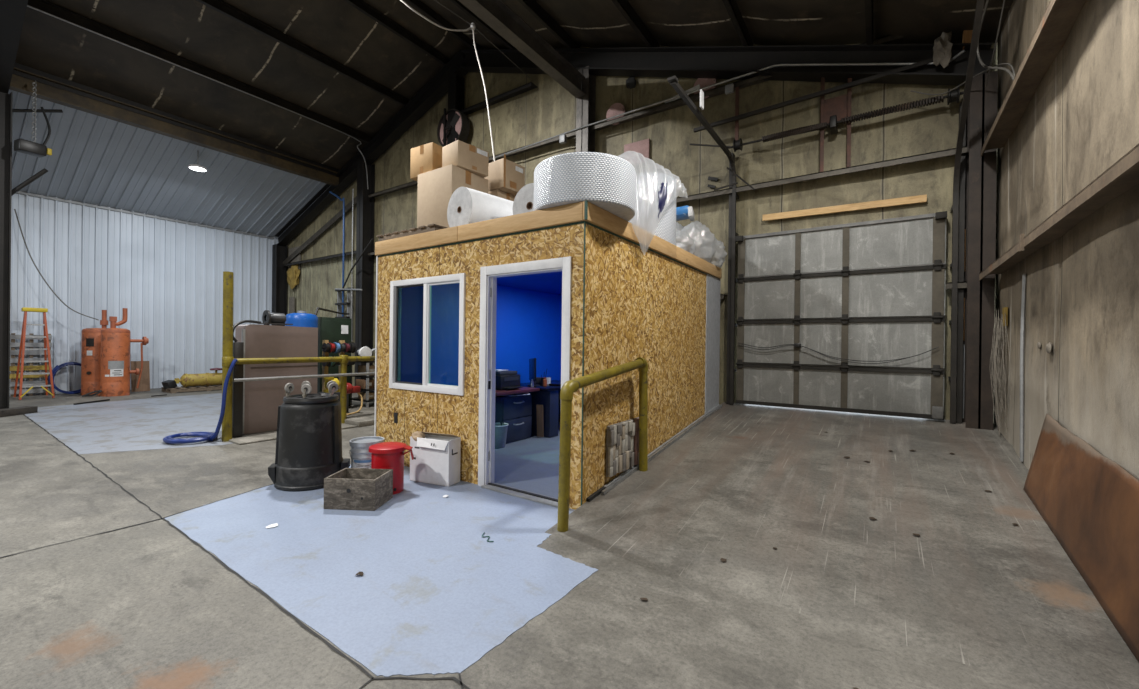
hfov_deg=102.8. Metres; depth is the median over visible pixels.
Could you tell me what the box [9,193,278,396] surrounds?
wall
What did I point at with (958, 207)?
column
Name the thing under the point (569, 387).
guard rail
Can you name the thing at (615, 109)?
plug
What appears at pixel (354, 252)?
beam
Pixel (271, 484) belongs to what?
floor
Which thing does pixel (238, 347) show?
channel
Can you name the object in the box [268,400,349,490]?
trash can
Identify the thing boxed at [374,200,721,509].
booth
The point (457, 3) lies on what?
purlin
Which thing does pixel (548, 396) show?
desk
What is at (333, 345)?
reel
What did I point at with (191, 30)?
ceiling
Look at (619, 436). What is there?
stone veneer
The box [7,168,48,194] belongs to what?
rod
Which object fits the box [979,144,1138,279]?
girt side
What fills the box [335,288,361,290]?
rod
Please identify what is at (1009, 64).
power cord
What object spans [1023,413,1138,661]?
sheet
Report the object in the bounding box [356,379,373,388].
storage bin
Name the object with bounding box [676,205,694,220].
package
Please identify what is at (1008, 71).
power cord
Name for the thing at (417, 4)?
purlin
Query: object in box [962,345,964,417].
board
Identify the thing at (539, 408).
wood board
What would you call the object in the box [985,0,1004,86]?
power cord
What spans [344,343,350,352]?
reel
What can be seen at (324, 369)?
rack
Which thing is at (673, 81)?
door track
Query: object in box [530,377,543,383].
desk organizer
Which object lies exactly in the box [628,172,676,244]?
plastic bag
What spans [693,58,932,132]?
bar
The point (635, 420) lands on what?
wood board
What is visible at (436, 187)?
cardboard box
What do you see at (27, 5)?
conduit
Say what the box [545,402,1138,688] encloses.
floor
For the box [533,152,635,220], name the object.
roll
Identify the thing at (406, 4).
lamp cord
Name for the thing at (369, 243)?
rod
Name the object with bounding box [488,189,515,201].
cardboard box
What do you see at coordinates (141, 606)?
floor
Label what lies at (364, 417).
curb
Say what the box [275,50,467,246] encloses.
roof beam
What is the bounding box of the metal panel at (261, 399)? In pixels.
[235,324,317,433]
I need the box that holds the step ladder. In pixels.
[14,307,54,399]
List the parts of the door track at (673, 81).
hanger plate, stay rod, stay rod, stay rod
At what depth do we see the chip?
3.41 m
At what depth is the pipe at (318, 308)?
9.34 m
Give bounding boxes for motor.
[261,310,292,324]
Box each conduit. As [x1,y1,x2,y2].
[27,5,367,188]
[351,189,353,319]
[492,50,964,159]
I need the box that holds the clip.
[1019,234,1023,251]
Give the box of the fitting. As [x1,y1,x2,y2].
[162,380,176,388]
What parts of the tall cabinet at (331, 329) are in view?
label plate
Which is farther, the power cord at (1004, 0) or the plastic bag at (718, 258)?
the plastic bag at (718, 258)
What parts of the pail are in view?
lid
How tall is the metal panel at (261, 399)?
1.605 m
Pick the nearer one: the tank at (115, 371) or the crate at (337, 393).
the crate at (337, 393)
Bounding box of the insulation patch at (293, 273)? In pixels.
[287,264,299,288]
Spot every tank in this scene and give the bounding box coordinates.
[81,310,107,394]
[98,308,148,396]
[175,368,221,386]
[285,311,317,327]
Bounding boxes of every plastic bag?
[676,222,683,230]
[676,230,694,253]
[681,221,715,262]
[710,238,726,267]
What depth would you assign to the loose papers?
6.44 m
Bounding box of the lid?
[283,381,338,403]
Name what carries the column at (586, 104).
on the floor at (141, 606)
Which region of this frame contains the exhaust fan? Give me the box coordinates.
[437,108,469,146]
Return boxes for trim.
[17,191,273,238]
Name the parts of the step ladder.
rail, rail, rail, rail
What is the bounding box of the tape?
[1020,274,1026,461]
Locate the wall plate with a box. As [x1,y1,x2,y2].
[289,297,294,313]
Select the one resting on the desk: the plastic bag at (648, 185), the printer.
the printer
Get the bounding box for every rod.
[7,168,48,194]
[12,109,62,112]
[73,399,109,404]
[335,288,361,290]
[341,238,372,290]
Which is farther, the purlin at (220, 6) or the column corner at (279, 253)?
the column corner at (279, 253)
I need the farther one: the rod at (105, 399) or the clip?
the rod at (105, 399)
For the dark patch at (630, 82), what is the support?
attached to the wall at (548, 110)
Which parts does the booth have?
screen frame, sash, door casing, white panel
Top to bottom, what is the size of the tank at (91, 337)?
2.118 m
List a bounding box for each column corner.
[271,244,287,325]
[962,71,997,429]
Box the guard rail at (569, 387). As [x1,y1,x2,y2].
[557,357,647,531]
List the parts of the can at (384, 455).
lid, lid lever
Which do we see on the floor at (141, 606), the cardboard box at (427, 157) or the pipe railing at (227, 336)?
the pipe railing at (227, 336)
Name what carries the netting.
attached to the wall at (1082, 287)
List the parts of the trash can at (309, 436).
handle, handle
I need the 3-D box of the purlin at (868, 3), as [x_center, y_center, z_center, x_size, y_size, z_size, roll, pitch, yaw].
[0.186,-4.039,0.434,0.076,0.190,13.880,1,0,34]
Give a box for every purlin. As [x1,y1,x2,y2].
[27,0,372,142]
[196,0,408,105]
[344,0,449,64]
[406,0,482,49]
[450,0,515,49]
[518,0,579,48]
[612,0,659,47]
[722,0,752,46]
[865,0,873,44]
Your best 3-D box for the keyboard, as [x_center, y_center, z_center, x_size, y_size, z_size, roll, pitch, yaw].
[-0.139,0.631,7.282,0.200,0.025,0.420,1,0,28]
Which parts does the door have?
rail, rail, rail, rail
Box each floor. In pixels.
[0,388,1043,688]
[0,484,271,557]
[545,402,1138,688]
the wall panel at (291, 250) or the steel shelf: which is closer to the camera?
the steel shelf
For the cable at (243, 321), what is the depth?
6.57 m
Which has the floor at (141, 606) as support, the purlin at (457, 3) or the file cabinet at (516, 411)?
the file cabinet at (516, 411)
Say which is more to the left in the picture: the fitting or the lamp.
the fitting
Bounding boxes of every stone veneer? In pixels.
[606,419,634,476]
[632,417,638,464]
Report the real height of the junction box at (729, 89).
0.120 m
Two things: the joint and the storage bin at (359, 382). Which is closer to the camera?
the joint
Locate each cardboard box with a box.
[410,142,441,180]
[417,164,487,227]
[442,140,488,177]
[485,154,524,195]
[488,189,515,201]
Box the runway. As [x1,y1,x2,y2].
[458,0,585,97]
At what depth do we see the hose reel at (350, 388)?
8.16 m
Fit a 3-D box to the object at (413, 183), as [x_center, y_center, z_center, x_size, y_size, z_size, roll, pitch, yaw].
[-4.085,-4.050,11.621,3.300,0.077,0.210,1,0,34]
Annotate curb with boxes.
[345,401,374,426]
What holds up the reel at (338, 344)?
on the rack at (324, 369)
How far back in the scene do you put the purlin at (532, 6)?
8.00 m
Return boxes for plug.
[606,103,625,124]
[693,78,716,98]
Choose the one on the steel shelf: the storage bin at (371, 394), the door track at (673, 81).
the storage bin at (371, 394)
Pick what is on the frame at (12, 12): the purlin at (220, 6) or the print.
the purlin at (220, 6)
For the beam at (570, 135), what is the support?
attached to the column at (586, 104)
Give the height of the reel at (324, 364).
0.188 m
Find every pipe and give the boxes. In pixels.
[314,307,348,314]
[329,191,344,316]
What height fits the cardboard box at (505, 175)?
0.456 m
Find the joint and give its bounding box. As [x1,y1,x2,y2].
[23,414,469,688]
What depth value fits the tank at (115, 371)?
11.06 m
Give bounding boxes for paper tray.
[504,386,522,388]
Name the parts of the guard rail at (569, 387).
post, rail, post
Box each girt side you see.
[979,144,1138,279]
[981,0,1086,156]
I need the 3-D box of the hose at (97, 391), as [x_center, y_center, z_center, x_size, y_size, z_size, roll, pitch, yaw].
[-11.344,1.165,10.804,0.343,0.151,0.072,1,0,-38]
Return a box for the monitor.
[527,358,539,385]
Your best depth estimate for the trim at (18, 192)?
12.52 m
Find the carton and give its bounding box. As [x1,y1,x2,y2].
[410,431,460,486]
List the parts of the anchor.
plate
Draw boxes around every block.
[0,406,37,416]
[962,30,972,49]
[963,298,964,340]
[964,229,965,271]
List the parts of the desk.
panel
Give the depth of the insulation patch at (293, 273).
14.92 m
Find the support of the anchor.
attached to the beam at (948, 152)
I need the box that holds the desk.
[495,380,560,437]
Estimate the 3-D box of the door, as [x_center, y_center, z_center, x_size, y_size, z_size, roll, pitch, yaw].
[3.595,-0.366,6.310,2.510,2.575,0.135,1,0,34]
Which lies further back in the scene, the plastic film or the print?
the print
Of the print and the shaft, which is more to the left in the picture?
the print
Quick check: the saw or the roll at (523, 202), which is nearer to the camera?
the roll at (523, 202)
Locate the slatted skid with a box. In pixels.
[9,333,51,396]
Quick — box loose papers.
[503,392,529,395]
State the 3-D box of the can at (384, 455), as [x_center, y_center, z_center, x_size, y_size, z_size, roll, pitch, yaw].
[-1.687,1.155,4.250,0.370,0.442,0.332,1,0,34]
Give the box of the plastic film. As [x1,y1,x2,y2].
[658,182,666,217]
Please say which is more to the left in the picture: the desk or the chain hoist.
the chain hoist
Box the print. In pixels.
[510,181,516,188]
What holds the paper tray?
on the printer
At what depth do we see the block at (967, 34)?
5.40 m
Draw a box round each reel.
[321,356,330,366]
[322,343,330,351]
[328,356,335,366]
[329,343,335,352]
[333,342,341,352]
[341,343,345,351]
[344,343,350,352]
[346,383,362,415]
[348,342,355,352]
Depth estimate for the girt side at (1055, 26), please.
3.63 m
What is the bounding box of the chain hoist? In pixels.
[14,80,51,157]
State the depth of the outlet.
5.22 m
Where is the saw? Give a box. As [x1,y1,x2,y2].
[357,347,374,355]
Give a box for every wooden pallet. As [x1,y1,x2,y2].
[161,385,221,392]
[376,224,447,240]
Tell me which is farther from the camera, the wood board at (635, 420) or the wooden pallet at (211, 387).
the wooden pallet at (211, 387)
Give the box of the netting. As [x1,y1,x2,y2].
[990,310,1009,434]
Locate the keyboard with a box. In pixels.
[549,382,560,385]
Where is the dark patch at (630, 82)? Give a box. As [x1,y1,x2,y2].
[626,77,635,88]
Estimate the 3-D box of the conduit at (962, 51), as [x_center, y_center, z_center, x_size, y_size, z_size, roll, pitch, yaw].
[1.505,-3.755,7.567,7.711,0.642,0.127,1,0,35]
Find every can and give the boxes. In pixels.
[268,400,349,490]
[369,442,413,494]
[543,377,546,385]
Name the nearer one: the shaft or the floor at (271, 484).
the floor at (271, 484)
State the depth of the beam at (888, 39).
7.47 m
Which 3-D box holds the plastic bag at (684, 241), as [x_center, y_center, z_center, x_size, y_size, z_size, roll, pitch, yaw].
[1.443,-1.365,6.228,0.556,0.380,0.662,1,0,34]
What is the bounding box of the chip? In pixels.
[266,523,277,527]
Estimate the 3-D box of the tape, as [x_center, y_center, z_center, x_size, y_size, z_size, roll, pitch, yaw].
[4.220,0.216,4.234,0.028,1.742,0.077,1,0,34]
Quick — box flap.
[708,176,717,180]
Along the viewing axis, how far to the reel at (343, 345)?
8.54 m
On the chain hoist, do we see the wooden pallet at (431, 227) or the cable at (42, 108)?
the cable at (42, 108)
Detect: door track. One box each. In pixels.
[667,76,754,404]
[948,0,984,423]
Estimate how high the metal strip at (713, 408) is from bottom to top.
0.404 m
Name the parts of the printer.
scanner lid, control panel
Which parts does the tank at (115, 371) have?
worn plate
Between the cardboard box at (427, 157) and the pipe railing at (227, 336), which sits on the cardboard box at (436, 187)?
the cardboard box at (427, 157)
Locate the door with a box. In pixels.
[735,211,946,419]
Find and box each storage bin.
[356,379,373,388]
[358,365,374,375]
[358,392,374,399]
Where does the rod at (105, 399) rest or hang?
on the floor at (141, 606)
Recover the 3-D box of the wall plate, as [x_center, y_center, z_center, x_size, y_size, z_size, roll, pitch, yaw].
[-9.234,-1.276,15.127,0.300,0.600,0.040,1,0,34]
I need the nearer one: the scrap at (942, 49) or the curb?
the scrap at (942, 49)
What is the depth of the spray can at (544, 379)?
7.08 m
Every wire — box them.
[14,209,97,319]
[435,0,529,77]
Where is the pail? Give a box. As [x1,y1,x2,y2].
[349,436,384,468]
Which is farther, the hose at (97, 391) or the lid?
the hose at (97, 391)
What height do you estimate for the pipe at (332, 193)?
4.802 m
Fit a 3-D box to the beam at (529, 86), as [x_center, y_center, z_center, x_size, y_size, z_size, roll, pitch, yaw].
[-1.588,-5.318,9.934,2.100,0.077,0.210,1,0,34]
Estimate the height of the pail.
0.384 m
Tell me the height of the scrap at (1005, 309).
0.200 m
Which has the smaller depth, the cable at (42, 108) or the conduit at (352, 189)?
the cable at (42, 108)
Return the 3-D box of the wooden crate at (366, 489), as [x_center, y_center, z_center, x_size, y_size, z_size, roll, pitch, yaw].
[-1.812,1.243,3.928,0.442,0.255,0.332,1,0,4]
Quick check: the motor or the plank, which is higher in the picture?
the plank
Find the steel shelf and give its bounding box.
[351,361,374,407]
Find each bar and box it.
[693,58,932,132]
[735,86,738,139]
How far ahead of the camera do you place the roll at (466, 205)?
4.87 m
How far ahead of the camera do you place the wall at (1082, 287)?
3.10 m
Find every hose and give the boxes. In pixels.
[48,362,80,393]
[82,390,101,396]
[163,359,236,443]
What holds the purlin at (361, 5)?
on the frame at (12, 12)
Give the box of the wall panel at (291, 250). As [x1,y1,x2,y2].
[288,246,300,268]
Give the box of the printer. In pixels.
[495,370,522,389]
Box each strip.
[586,467,629,501]
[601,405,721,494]
[603,404,719,487]
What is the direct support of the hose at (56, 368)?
on the floor at (141, 606)
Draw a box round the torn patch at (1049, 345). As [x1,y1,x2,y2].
[1046,342,1052,353]
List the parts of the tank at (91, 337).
gauge plate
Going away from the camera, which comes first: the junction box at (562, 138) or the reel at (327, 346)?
the reel at (327, 346)
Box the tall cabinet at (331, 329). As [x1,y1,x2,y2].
[317,317,350,405]
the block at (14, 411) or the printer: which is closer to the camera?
the printer
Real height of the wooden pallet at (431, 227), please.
0.125 m
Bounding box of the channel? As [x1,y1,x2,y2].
[232,342,243,437]
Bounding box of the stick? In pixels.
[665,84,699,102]
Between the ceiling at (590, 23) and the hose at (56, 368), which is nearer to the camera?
the ceiling at (590, 23)
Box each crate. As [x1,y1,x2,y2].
[317,392,348,412]
[324,468,392,510]
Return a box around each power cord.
[910,63,1014,94]
[977,0,1014,79]
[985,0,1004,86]
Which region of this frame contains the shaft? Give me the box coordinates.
[728,87,963,151]
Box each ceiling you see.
[8,89,325,238]
[15,0,470,169]
[420,0,1013,48]
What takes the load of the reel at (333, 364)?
on the rack at (324, 369)
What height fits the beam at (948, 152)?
0.077 m
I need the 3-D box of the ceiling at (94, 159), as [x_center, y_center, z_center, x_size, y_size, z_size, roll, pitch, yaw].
[-12.209,-4.290,8.751,3.880,1.375,13.712,1,0,34]
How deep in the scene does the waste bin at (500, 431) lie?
6.02 m
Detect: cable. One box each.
[40,107,50,144]
[233,320,260,341]
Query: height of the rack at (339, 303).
1.550 m
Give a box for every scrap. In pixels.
[933,31,952,67]
[1002,307,1007,325]
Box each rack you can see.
[322,340,356,391]
[335,287,352,340]
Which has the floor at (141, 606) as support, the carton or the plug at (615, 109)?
the carton
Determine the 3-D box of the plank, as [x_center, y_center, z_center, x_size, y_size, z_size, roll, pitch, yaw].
[3.741,-1.890,6.346,1.962,0.125,0.040,1,0,34]
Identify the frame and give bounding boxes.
[0,0,27,93]
[0,92,12,408]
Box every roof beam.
[9,67,338,185]
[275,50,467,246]
[460,43,996,85]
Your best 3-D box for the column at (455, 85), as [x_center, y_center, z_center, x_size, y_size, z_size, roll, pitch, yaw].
[-2.669,-2.421,10.533,0.320,7.557,0.320,1,0,34]
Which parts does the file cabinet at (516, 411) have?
drawer, drawer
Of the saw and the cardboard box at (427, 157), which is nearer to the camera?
the cardboard box at (427, 157)
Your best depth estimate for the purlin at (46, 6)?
9.02 m
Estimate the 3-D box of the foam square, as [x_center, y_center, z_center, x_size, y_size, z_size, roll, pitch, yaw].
[1.199,-3.414,8.119,0.490,0.400,0.040,1,0,34]
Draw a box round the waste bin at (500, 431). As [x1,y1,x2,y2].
[495,423,508,447]
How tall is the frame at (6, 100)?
5.832 m
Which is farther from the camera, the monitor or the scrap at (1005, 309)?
the monitor
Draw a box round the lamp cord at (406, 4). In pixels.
[400,0,494,160]
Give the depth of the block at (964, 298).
5.54 m
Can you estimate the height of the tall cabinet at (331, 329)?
1.770 m
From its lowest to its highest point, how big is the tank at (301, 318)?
1.935 m
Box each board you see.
[131,361,149,391]
[536,404,543,436]
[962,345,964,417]
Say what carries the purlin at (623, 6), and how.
on the frame
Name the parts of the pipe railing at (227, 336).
tall post, rail, rail, post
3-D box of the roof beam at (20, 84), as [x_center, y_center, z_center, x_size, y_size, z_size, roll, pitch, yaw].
[-10.586,-4.857,7.676,0.200,0.360,13.750,1,0,34]
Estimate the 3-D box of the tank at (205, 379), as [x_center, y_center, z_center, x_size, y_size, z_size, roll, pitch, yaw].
[-10.021,0.903,12.673,0.370,0.505,1.560,1,0,34]
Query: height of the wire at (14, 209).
2.574 m
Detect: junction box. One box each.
[559,134,566,143]
[725,83,733,94]
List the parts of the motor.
plate, casing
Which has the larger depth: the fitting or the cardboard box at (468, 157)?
the fitting
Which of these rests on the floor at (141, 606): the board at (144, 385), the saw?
the board at (144, 385)
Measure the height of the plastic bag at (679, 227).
0.712 m
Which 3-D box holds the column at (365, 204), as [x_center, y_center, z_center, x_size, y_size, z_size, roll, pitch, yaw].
[-5.654,-1.838,12.556,0.360,6.315,0.400,1,0,34]
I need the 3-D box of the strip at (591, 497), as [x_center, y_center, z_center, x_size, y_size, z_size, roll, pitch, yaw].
[0.471,1.260,4.313,0.030,0.147,1.123,1,0,34]
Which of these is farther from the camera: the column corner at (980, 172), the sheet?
the column corner at (980, 172)
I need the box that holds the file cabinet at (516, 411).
[495,393,531,443]
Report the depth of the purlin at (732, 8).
6.36 m
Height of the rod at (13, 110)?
0.325 m
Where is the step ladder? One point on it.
(25, 310)
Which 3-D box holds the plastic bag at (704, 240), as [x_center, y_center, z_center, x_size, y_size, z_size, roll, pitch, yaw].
[1.813,-1.473,6.597,0.608,0.601,0.668,1,0,34]
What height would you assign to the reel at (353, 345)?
0.208 m
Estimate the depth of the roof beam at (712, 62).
6.80 m
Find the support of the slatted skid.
on the floor at (141, 606)
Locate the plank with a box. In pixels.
[762,194,926,220]
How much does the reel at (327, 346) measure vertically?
0.168 m
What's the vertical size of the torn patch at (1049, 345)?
0.090 m
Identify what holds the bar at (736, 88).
attached to the beam at (888, 39)
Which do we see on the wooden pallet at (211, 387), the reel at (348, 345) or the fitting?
the fitting
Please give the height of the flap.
0.102 m
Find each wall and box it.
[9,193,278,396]
[286,42,997,422]
[994,0,1138,479]
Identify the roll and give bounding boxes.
[447,187,512,226]
[513,183,533,214]
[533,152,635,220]
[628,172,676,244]
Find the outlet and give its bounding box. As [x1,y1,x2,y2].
[394,412,397,422]
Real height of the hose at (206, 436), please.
1.139 m
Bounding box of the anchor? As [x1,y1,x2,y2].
[819,77,851,171]
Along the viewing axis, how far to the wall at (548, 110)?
7.30 m
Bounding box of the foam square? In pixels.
[624,139,649,165]
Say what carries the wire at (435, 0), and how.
attached to the beam at (529, 86)
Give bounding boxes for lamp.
[188,150,206,171]
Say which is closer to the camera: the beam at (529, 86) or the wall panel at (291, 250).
the beam at (529, 86)
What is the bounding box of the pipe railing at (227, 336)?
[222,271,374,441]
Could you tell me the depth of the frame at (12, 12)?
7.39 m

